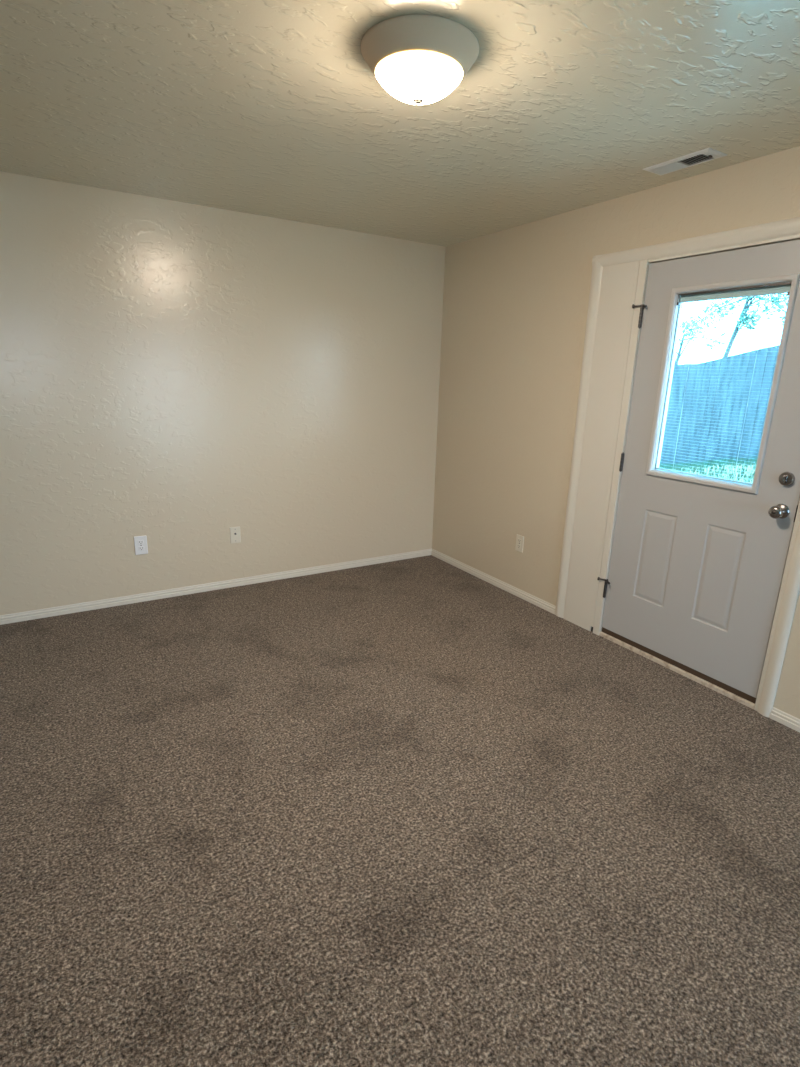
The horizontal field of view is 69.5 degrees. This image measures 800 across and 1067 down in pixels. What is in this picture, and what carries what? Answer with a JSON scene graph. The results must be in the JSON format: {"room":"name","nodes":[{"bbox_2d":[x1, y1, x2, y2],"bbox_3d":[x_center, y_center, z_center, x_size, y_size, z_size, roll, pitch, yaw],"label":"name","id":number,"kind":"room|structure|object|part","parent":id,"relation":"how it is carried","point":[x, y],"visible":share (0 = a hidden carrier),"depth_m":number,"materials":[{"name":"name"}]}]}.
{"room":"empty living room","nodes":[
{"label":"empty living room","id":0,"kind":"room"},
{"bbox_2d":[0,171,444,614],"bbox_3d":[-2.288,-0.666,3.220,6.280,2.440,0.140,-8,18,-31],"label":"wall","id":1,"kind":"structure","parent":0,"point":[175,374],"depth_m":3.70,"materials":[{"name":"beige paint"}]},
{"bbox_2d":[134,535,147,554],"bbox_3d":[-1.677,0.076,3.733,0.076,0.122,0.012,-8,18,-31],"label":"wall outlet","id":2,"kind":"object","parent":1,"relation":"attached to","point":[140,542],"visible":1,"depth_m":3.73,"materials":[{"name":"white plastic"}]},
{"bbox_2d":[0,549,431,624],"bbox_3d":[-2.282,0.502,3.473,6.000,0.055,0.014,-8,18,-31],"label":"baseboard","id":3,"kind":"structure","parent":1,"relation":"attached to","point":[111,602],"depth_m":3.99,"materials":[{"name":"white paint"}]},
{"bbox_2d":[230,526,240,543],"bbox_3d":[-1.153,0.012,4.044,0.072,0.117,0.017,-8,18,-31],"label":"cable plate","id":4,"kind":"object","parent":1,"relation":"attached to","point":[235,537],"visible":1,"depth_m":4.04,"materials":[{"name":"beige plastic"}]},
{"bbox_2d":[0,555,799,1066],"bbox_3d":[-0.650,1.344,0.921,6.280,0.120,6.580,-8,18,-31],"label":"floor","id":5,"kind":"structure","parent":0,"point":[412,812],"depth_m":1.92,"materials":[{"name":"carpet"}]},
{"bbox_2d":[599,631,754,708],"bbox_3d":[1.517,0.712,3.174,0.145,0.024,0.924,-8,18,-31],"label":"threshold","id":6,"kind":"object","parent":5,"relation":"on","point":[741,700],"visible":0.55,"depth_m":3.07,"materials":[{"name":"paint"}]},
{"bbox_2d":[0,0,799,246],"bbox_3d":[-0.578,-1.123,0.241,6.280,0.120,6.580,-8,18,-31],"label":"ceiling","id":7,"kind":"structure","parent":0,"point":[269,108],"depth_m":2.08,"materials":[{"name":"beige paint"}]},
{"bbox_2d":[361,14,478,104],"bbox_3d":[0.058,-1.385,1.749,0.355,0.140,0.355,-8,18,-31],"label":"ceiling lamp","id":8,"kind":"object","parent":7,"relation":"attached to","point":[419,59],"visible":1,"depth_m":1.65,"materials":[{"name":"white glass"}]},
{"bbox_2d":[643,148,726,174],"bbox_3d":[1.253,-1.636,2.552,0.135,0.014,0.320,-8,18,-31],"label":"ceiling vent","id":9,"kind":"object","parent":7,"relation":"in","point":[708,154],"visible":1,"depth_m":2.53,"materials":[{"name":"white metal"}]},
{"bbox_3d":[1.319,-1.608,2.448,0.087,0.008,0.020,-8,18,-31],"label":"plate","id":10,"kind":"part","parent":9,"relation":"part of","materials":[{"name":"white metal"}]},
{"bbox_2d":[432,146,799,718],"bbox_3d":[2.007,-0.242,2.140,0.140,2.440,6.300,-8,18,-31],"label":"wall","id":11,"kind":"structure","parent":0,"point":[516,299],"depth_m":3.79,"materials":[{"name":"beige paint"}]},
{"bbox_2d":[515,534,523,552],"bbox_3d":[0.836,0.070,4.032,0.008,0.117,0.072,-8,18,-31],"label":"wall outlet","id":12,"kind":"object","parent":11,"relation":"attached to","point":[519,539],"visible":1,"depth_m":4.03,"materials":[{"name":"beige plastic"}]},
{"bbox_2d":[555,254,603,617],"bbox_3d":[1.075,-0.501,3.492,0.019,2.168,0.075,-8,18,-31],"label":"trim","id":13,"kind":"structure","parent":11,"relation":"attached to","point":[596,277],"depth_m":3.46,"materials":[{"name":"white paint"}]},
{"bbox_2d":[564,261,639,630],"bbox_3d":[1.158,-0.432,3.373,0.012,2.104,0.237,-8,18,-31],"label":"door frame","id":14,"kind":"structure","parent":11,"relation":"attached to","point":[619,281],"depth_m":3.33,"materials":[{"name":"white paint"}]},
{"bbox_2d":[431,549,799,731],"bbox_3d":[1.911,0.918,2.412,0.014,0.055,6.286,-8,18,-31],"label":"baseboard","id":15,"kind":"structure","parent":11,"relation":"attached to","point":[790,721],"depth_m":4.07,"materials":[{"name":"white paint"}]},
{"bbox_2d":[592,217,799,266],"bbox_3d":[1.438,-1.359,2.687,0.019,0.066,1.356,-8,18,-31],"label":"trim","id":16,"kind":"structure","parent":11,"relation":"attached to","point":[788,227],"depth_m":2.69,"materials":[{"name":"white paint"}]},
{"bbox_2d":[593,234,799,710],"bbox_3d":[1.536,-0.293,2.907,0.152,2.104,0.984,-8,18,-31],"label":"trim","id":17,"kind":"structure","parent":11,"relation":"attached to","point":[644,264],"depth_m":3.09,"materials":[{"name":"white paint"}]},
{"bbox_2d":[597,240,799,703],"bbox_3d":[1.472,-0.290,2.880,0.128,2.058,0.964,-8,18,-31],"label":"door","id":18,"kind":"structure","parent":11,"relation":"in","point":[698,562],"depth_m":2.87,"materials":[{"name":"grey paint"}]},
{"bbox_3d":[1.436,-0.735,2.901,0.001,0.844,0.001,-8,18,-31],"label":"blind cord","id":19,"kind":"part","parent":18,"relation":"part of","materials":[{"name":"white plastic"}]},
{"bbox_3d":[1.542,-0.705,2.782,0.012,0.934,0.582,-8,18,-31],"label":"frame","id":20,"kind":"part","parent":18,"relation":"part of","materials":[{"name":"white plastic"}]},
{"bbox_3d":[1.513,-0.288,2.887,0.010,0.008,0.514,-8,18,-31],"label":"blind rail","id":21,"kind":"part","parent":18,"relation":"part of","materials":[{"name":"white plastic"}]},
{"bbox_2d":[659,294,788,482],"bbox_3d":[1.525,-0.690,2.776,0.008,0.821,0.512,-8,18,-31],"label":"blind","id":22,"kind":"object","parent":18,"relation":"attached to","point":[679,313],"depth_m":2.86,"materials":[{"name":"blue"}]},
{"bbox_3d":[1.603,-0.658,2.639,0.001,0.844,0.001,-8,18,-31],"label":"blind cord","id":23,"kind":"part","parent":18,"relation":"part of","materials":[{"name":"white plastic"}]},
{"bbox_3d":[1.666,-0.095,2.544,0.068,0.066,0.066,-8,18,-31],"label":"knob","id":24,"kind":"part","parent":18,"relation":"part of","materials":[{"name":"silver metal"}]},
{"bbox_2d":[757,519,799,717],"bbox_3d":[1.745,-0.157,2.443,0.019,2.101,0.058,-8,18,-31],"label":"trim","id":25,"kind":"structure","parent":11,"relation":"attached to","point":[792,585],"depth_m":2.60,"materials":[{"name":"white paint"}]},
{"label":"outside","id":26,"kind":"structure","parent":0,"visible":0},
{"bbox_2d":[659,455,757,482],"bbox_3d":[13.121,-1.655,12.317,29.500,0.710,39.500,-8,18,-31],"label":"ground","id":27,"kind":"structure","parent":26,"point":[749,466],"depth_m":8.47,"materials":[{"name":"green plant"}]},
{"bbox_2d":[675,317,729,363],"bbox_3d":[8.093,-4.414,16.380,0.678,3.283,2.152,-8,18,-31],"label":"tree","id":28,"kind":"object","parent":27,"relation":"on","point":[682,342],"visible":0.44,"depth_m":15.87,"materials":[{"name":"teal plant"}]},
{"bbox_2d":[660,345,778,464],"bbox_3d":[5.714,-2.475,10.134,0.167,2.869,12.111,-8,18,-31],"label":"fence","id":29,"kind":"object","parent":27,"relation":"on","point":[724,369],"visible":0.2,"depth_m":10.18,"materials":[{"name":"blue wood"}]},
{"bbox_3d":[5.112,-2.331,11.043,0.030,2.015,2.067,-8,18,-31],"label":"board panel","id":30,"kind":"part","parent":29,"relation":"part of","materials":[{"name":"blue wood"}]},
{"bbox_3d":[6.162,-2.111,9.332,0.031,2.301,2.066,-8,18,-31],"label":"board panel","id":31,"kind":"part","parent":29,"relation":"part of","materials":[{"name":"blue wood"}]},
{"bbox_2d":[679,293,788,357],"bbox_3d":[7.168,-3.846,12.162,1.184,4.383,3.302,-8,18,-31],"label":"tree","id":32,"kind":"object","parent":27,"relation":"on","point":[743,316],"visible":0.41,"depth_m":12.05,"materials":[{"name":"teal plant"}]}
]}

